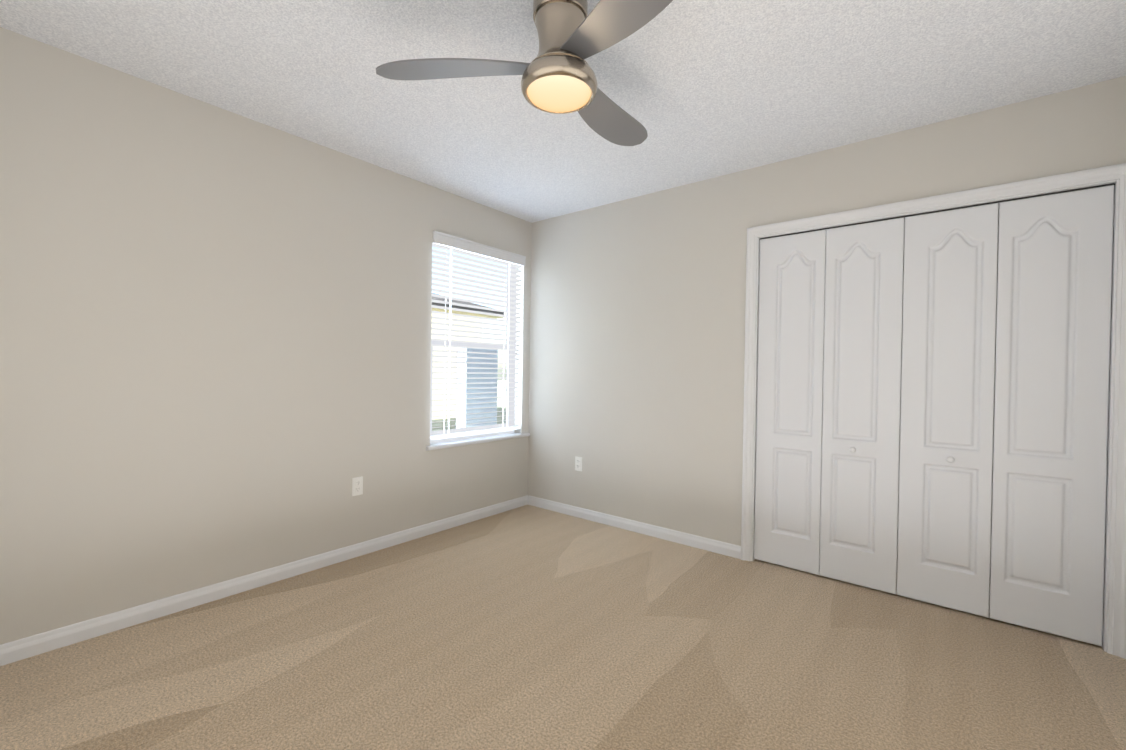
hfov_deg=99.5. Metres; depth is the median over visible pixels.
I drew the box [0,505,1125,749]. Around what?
floor
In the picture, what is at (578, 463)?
outlet
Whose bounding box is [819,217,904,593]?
closet door leaf
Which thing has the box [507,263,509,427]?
blind cord
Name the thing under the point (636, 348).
wall
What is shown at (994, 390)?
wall
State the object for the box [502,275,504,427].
blind cord
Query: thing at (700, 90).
ceiling
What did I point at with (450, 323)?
blind cord
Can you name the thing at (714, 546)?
baseboard
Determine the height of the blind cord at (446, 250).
1.450 m
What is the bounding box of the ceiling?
[0,0,1125,222]
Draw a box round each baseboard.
[0,495,527,665]
[528,495,740,558]
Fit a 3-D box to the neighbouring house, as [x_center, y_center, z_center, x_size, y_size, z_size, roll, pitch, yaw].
[-8.324,-0.992,8.575,14.050,4.270,16.550,1,1,39]
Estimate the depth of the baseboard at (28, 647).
2.43 m
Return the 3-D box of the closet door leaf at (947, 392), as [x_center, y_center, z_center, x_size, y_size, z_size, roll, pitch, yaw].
[1.966,0.175,2.452,0.372,2.039,0.073,1,1,39]
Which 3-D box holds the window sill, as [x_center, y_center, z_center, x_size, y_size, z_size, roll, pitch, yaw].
[-0.671,0.527,3.852,0.120,0.028,1.063,1,1,39]
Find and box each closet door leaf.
[754,230,825,574]
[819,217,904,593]
[897,203,998,617]
[989,185,1113,645]
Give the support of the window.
in the wall at (214, 345)
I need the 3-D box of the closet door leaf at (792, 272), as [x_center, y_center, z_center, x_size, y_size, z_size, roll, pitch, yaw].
[1.393,0.161,2.938,0.372,2.039,0.034,1,1,39]
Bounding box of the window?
[430,243,516,443]
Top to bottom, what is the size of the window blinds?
1.510 m
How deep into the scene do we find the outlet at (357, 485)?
3.02 m
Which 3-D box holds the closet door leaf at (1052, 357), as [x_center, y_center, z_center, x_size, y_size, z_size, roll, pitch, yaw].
[2.270,0.181,2.232,0.372,2.039,0.034,1,1,39]
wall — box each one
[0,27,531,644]
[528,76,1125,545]
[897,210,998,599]
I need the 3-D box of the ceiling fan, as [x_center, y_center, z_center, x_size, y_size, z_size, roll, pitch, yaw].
[0.100,-1.151,1.788,1.204,0.348,1.085,1,1,39]
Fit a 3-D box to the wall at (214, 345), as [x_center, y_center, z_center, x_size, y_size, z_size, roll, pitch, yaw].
[-1.473,-0.104,2.924,0.160,2.510,3.870,1,1,39]
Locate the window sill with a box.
[426,433,529,450]
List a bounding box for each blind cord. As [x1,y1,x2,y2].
[444,250,446,427]
[448,248,452,436]
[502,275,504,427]
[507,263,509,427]
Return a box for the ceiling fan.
[376,0,672,145]
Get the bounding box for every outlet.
[352,476,362,495]
[575,456,581,470]
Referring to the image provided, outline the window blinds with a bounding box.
[430,231,525,439]
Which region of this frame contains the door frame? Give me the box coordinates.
[751,179,1118,651]
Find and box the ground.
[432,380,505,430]
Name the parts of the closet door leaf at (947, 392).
knob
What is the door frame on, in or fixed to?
attached to the wall at (636, 348)
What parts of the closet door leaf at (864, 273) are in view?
knob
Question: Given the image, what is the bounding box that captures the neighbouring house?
[431,293,503,427]

